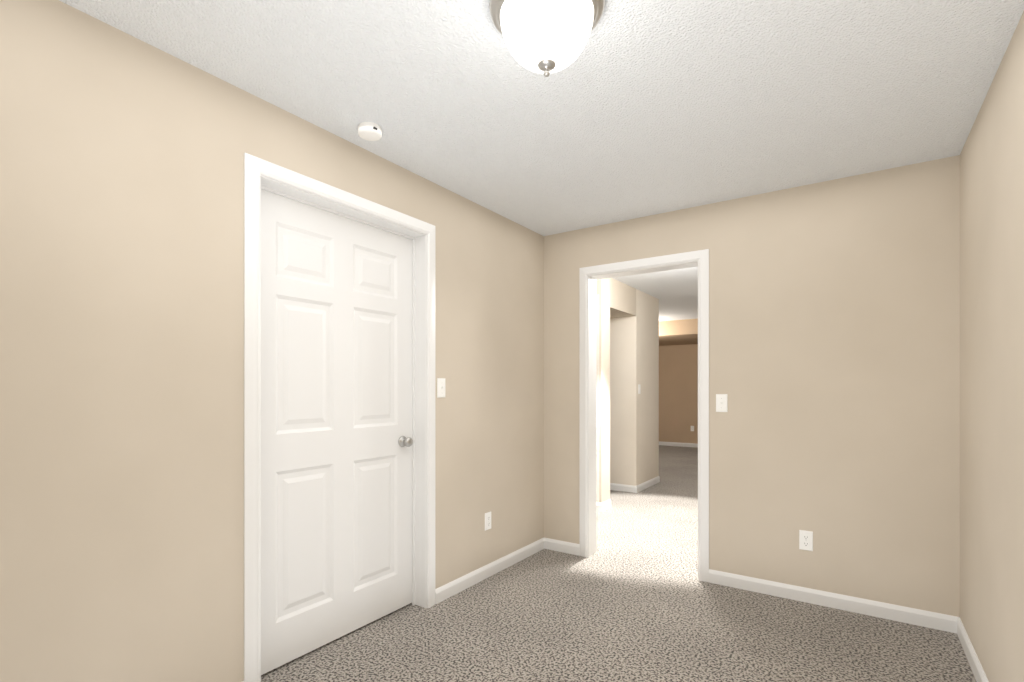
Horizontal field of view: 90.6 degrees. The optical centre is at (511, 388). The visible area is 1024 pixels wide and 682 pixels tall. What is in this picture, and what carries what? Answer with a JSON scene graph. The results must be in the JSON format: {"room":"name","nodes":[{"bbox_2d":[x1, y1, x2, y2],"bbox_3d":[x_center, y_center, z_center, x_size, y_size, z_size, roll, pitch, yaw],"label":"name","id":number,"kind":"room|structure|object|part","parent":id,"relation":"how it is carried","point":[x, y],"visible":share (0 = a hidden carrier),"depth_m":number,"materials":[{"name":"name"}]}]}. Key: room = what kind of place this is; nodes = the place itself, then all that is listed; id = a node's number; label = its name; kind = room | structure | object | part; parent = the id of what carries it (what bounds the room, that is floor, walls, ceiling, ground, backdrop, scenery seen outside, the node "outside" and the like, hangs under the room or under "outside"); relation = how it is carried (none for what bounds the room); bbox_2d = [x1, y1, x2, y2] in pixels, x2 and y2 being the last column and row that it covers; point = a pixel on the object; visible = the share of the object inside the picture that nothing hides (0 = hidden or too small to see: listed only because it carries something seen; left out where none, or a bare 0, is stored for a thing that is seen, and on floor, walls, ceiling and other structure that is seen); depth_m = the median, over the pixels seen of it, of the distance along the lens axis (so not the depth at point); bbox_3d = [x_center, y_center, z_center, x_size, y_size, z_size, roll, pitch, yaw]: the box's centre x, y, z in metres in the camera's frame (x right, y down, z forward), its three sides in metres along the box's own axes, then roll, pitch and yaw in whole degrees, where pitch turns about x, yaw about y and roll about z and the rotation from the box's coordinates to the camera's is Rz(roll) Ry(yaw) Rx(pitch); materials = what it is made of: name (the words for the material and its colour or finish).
{"room":"empty bedroom","nodes":[
{"label":"empty bedroom","id":0,"kind":"room"},
{"bbox_2d":[0,0,543,681],"bbox_3d":[-0.986,0.030,2.303,0.140,2.460,4.480,0,0,34],"label":"wall","id":1,"kind":"structure","parent":0,"point":[120,356],"depth_m":1.78,"materials":[{"name":"beige paint"}]},
{"bbox_2d":[244,152,434,681],"bbox_3d":[-0.760,0.156,2.496,0.017,2.208,1.115,0,0,34],"label":"door frame","id":2,"kind":"structure","parent":1,"relation":"attached to","point":[256,168],"depth_m":2.07,"materials":[{"name":"white paint"}]},
{"bbox_2d":[261,176,426,607],"bbox_3d":[-0.825,0.181,2.540,0.140,2.157,1.013,0,0,34],"label":"door jamb","id":3,"kind":"structure","parent":1,"relation":"in","point":[419,418],"depth_m":2.92,"materials":[{"name":"white paint"}]},
{"bbox_2d":[261,189,411,674],"bbox_3d":[-0.864,0.187,2.567,0.035,2.122,0.967,0,0,34],"label":"door","id":4,"kind":"structure","parent":3,"relation":"attached to","point":[336,424],"depth_m":2.50,"materials":[{"name":"white paint"}]},
{"bbox_3d":[-0.597,0.303,2.870,0.066,0.064,0.064,0,0,34],"label":"door knob","id":5,"kind":"part","parent":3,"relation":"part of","materials":[{"name":"silver metal"}]},
{"bbox_2d":[437,378,444,397],"bbox_3d":[-0.414,-0.002,3.005,0.016,0.115,0.070,0,0,34],"label":"light switch","id":6,"kind":"object","parent":1,"relation":"attached to","point":[440,387],"visible":1,"depth_m":3.00,"materials":[{"name":"white plastic"}]},
{"bbox_2d":[485,511,490,530],"bbox_3d":[-0.158,0.888,3.390,0.008,0.115,0.070,0,0,34],"label":"electrical outlet","id":7,"kind":"object","parent":1,"relation":"attached to","point":[487,520],"visible":1,"depth_m":3.38,"materials":[{"name":"white plastic"}]},
{"bbox_2d":[435,538,543,603],"bbox_3d":[-0.095,1.218,3.477,0.013,0.083,1.255,0,0,34],"label":"baseboard","id":8,"kind":"structure","parent":1,"relation":"attached to","point":[454,587],"depth_m":3.35,"materials":[{"name":"white paint"}]},
{"bbox_2d":[59,0,1023,320],"bbox_3d":[0.337,-1.250,6.082,7.800,0.100,12.220,0,0,34],"label":"ceiling","id":9,"kind":"structure","parent":0,"point":[638,109],"depth_m":2.03,"materials":[{"name":"white paint"}]},
{"bbox_2d":[358,122,381,140],"bbox_3d":[-0.653,-1.178,2.330,0.108,0.044,0.106,0,0,34],"label":"smoke detector","id":10,"kind":"object","parent":9,"relation":"attached to","point":[370,131],"visible":1,"depth_m":2.30,"materials":[{"name":"white plastic"}]},
{"bbox_2d":[489,0,604,73],"bbox_3d":[0.108,-1.105,1.583,0.360,0.190,0.360,0,0,34],"label":"ceiling light","id":11,"kind":"object","parent":9,"relation":"attached to","point":[495,6],"depth_m":1.51,"materials":[{"name":"white glass"}]},
{"bbox_2d":[537,59,555,76],"bbox_3d":[0.108,-0.995,1.583,0.058,0.042,0.058,0,0,34],"label":"cap","id":12,"kind":"object","parent":11,"relation":"attached to","point":[546,66],"visible":1,"depth_m":1.57,"materials":[{"name":"silver metal"}]},
{"bbox_3d":[0.108,-1.085,1.583,0.292,0.150,0.292,0,0,34],"label":"ceiling light shade","id":13,"kind":"part","parent":11,"relation":"part of","materials":[{"name":"white glass"}]},
{"bbox_2d":[610,278,635,317],"bbox_3d":[0.658,-1.038,6.160,1.443,0.325,0.870,0,0,34],"label":"soffit","id":14,"kind":"structure","parent":9,"relation":"attached to","point":[622,299],"depth_m":5.78,"materials":[{"name":"beige paint"}]},
{"bbox_2d":[659,319,697,345],"bbox_3d":[3.060,-1.070,10.089,7.800,0.260,2.130,0,0,34],"label":"beam","id":15,"kind":"structure","parent":9,"relation":"attached to","point":[678,332],"depth_m":9.02,"materials":[{"name":"beige paint"}]},
{"bbox_2d":[261,549,975,681],"bbox_3d":[0.097,1.310,1.566,2.760,0.100,4.480,0,0,34],"label":"floor","id":16,"kind":"structure","parent":0,"point":[545,615],"depth_m":2.55,"materials":[{"name":"beige carpet"}]},
{"bbox_2d":[659,344,697,443],"bbox_3d":[3.693,0.030,11.020,7.800,2.460,0.120,0,0,34],"label":"wall","id":17,"kind":"structure","parent":0,"point":[678,391],"depth_m":11.00,"materials":[{"name":"beige paint"}]},
{"bbox_2d":[659,441,697,447],"bbox_3d":[3.655,1.218,10.965,7.400,0.083,0.013,0,0,34],"label":"baseboard","id":18,"kind":"structure","parent":17,"relation":"attached to","point":[678,444],"depth_m":10.99,"materials":[{"name":"white paint"}]},
{"bbox_2d":[544,155,959,616],"bbox_3d":[1.375,0.030,3.322,2.620,2.460,0.140,0,0,34],"label":"wall","id":19,"kind":"structure","parent":0,"point":[834,339],"depth_m":2.94,"materials":[{"name":"beige paint"}]},
{"bbox_2d":[544,537,578,555],"bbox_3d":[0.379,1.218,3.906,0.315,0.083,0.013,0,0,34],"label":"baseboard","id":20,"kind":"structure","parent":19,"relation":"attached to","point":[562,546],"depth_m":3.90,"materials":[{"name":"white paint"}]},
{"bbox_2d":[588,261,697,556],"bbox_3d":[0.937,0.203,3.619,0.830,2.115,0.140,0,0,34],"label":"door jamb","id":21,"kind":"structure","parent":19,"relation":"in","point":[592,279],"depth_m":3.82,"materials":[{"name":"white paint"}]},
{"bbox_2d":[579,249,708,581],"bbox_3d":[0.893,0.177,3.554,0.932,2.166,0.017,0,0,34],"label":"door frame","id":22,"kind":"structure","parent":19,"relation":"attached to","point":[701,257],"depth_m":3.33,"materials":[{"name":"white paint"}]},
{"bbox_2d":[716,394,727,411],"bbox_3d":[1.343,0.095,3.248,0.070,0.115,0.016,0,0,34],"label":"light switch","id":23,"kind":"object","parent":19,"relation":"attached to","point":[721,402],"visible":1,"depth_m":3.25,"materials":[{"name":"white plastic"}]},
{"bbox_2d":[799,530,812,550],"bbox_3d":[1.734,0.898,2.988,0.070,0.115,0.008,0,0,34],"label":"electrical outlet","id":24,"kind":"object","parent":19,"relation":"attached to","point":[805,540],"visible":1,"depth_m":2.99,"materials":[{"name":"white plastic"}]},
{"bbox_2d":[709,569,958,633],"bbox_3d":[1.790,1.218,2.947,1.233,0.083,0.013,0,0,34],"label":"baseboard","id":25,"kind":"structure","parent":19,"relation":"attached to","point":[927,619],"depth_m":2.89,"materials":[{"name":"white paint"}]},
{"bbox_2d":[960,11,1023,681],"bbox_3d":[1.141,0.030,0.772,0.140,2.460,4.340,0,0,34],"label":"wall","id":26,"kind":"structure","parent":0,"point":[992,385],"depth_m":1.95,"materials":[{"name":"beige paint"}]},
{"bbox_2d":[957,617,988,681],"bbox_3d":[1.117,1.218,0.873,0.013,0.083,4.200,0,0,34],"label":"baseboard","id":27,"kind":"structure","parent":26,"relation":"attached to","point":[973,660],"depth_m":2.30,"materials":[{"name":"white paint"}]},
{"label":"outside","id":28,"kind":"structure","parent":0,"visible":0},
{"bbox_2d":[596,294,598,502],"bbox_3d":[0.357,0.147,5.706,1.455,2.225,0.220,0,0,34],"label":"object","id":29,"kind":"structure","parent":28,"point":[597,398],"depth_m":5.22,"materials":[{"name":"white paint"}]},
{"bbox_2d":[596,278,609,502],"bbox_3d":[0.367,0.030,5.699,1.480,2.460,0.220,0,0,34],"label":"pillar","id":30,"kind":"structure","parent":28,"point":[603,288],"depth_m":5.25,"materials":[{"name":"beige paint"}]},
{"bbox_2d":[596,502,602,511],"bbox_3d":[0.307,1.218,5.599,1.493,0.083,0.013,0,0,34],"label":"baseboard","id":31,"kind":"structure","parent":30,"relation":"attached to","point":[599,506],"depth_m":5.19,"materials":[{"name":"white paint"}]},
{"bbox_2d":[603,499,610,510],"bbox_3d":[0.984,1.218,5.280,0.013,0.083,0.220,0,0,34],"label":"baseboard","id":32,"kind":"structure","parent":30,"relation":"attached to","point":[606,504],"depth_m":5.28,"materials":[{"name":"white paint"}]},
{"bbox_2d":[610,289,658,485],"bbox_3d":[1.140,0.030,6.870,1.443,2.460,0.845,0,0,34],"label":"wall","id":33,"kind":"structure","parent":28,"point":[634,414],"depth_m":6.26,"materials":[{"name":"paint"}]},
{"bbox_2d":[610,483,636,492],"bbox_3d":[0.904,1.218,6.511,1.456,0.083,0.013,0,0,34],"label":"baseboard","id":34,"kind":"structure","parent":33,"relation":"attached to","point":[623,487],"depth_m":6.19,"materials":[{"name":"white paint"}]},
{"bbox_2d":[637,476,659,492],"bbox_3d":[1.742,1.218,6.460,0.013,0.083,0.845,0,0,34],"label":"baseboard","id":35,"kind":"structure","parent":33,"relation":"attached to","point":[648,483],"depth_m":6.44,"materials":[{"name":"white paint"}]},
{"bbox_2d":[596,445,697,571],"bbox_3d":[1.596,1.310,7.935,7.800,0.100,7.740,0,0,34],"label":"floor carpet","id":36,"kind":"object","parent":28,"point":[657,523],"visible":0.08,"depth_m":4.87,"materials":[{"name":"beige carpet"}]}
]}

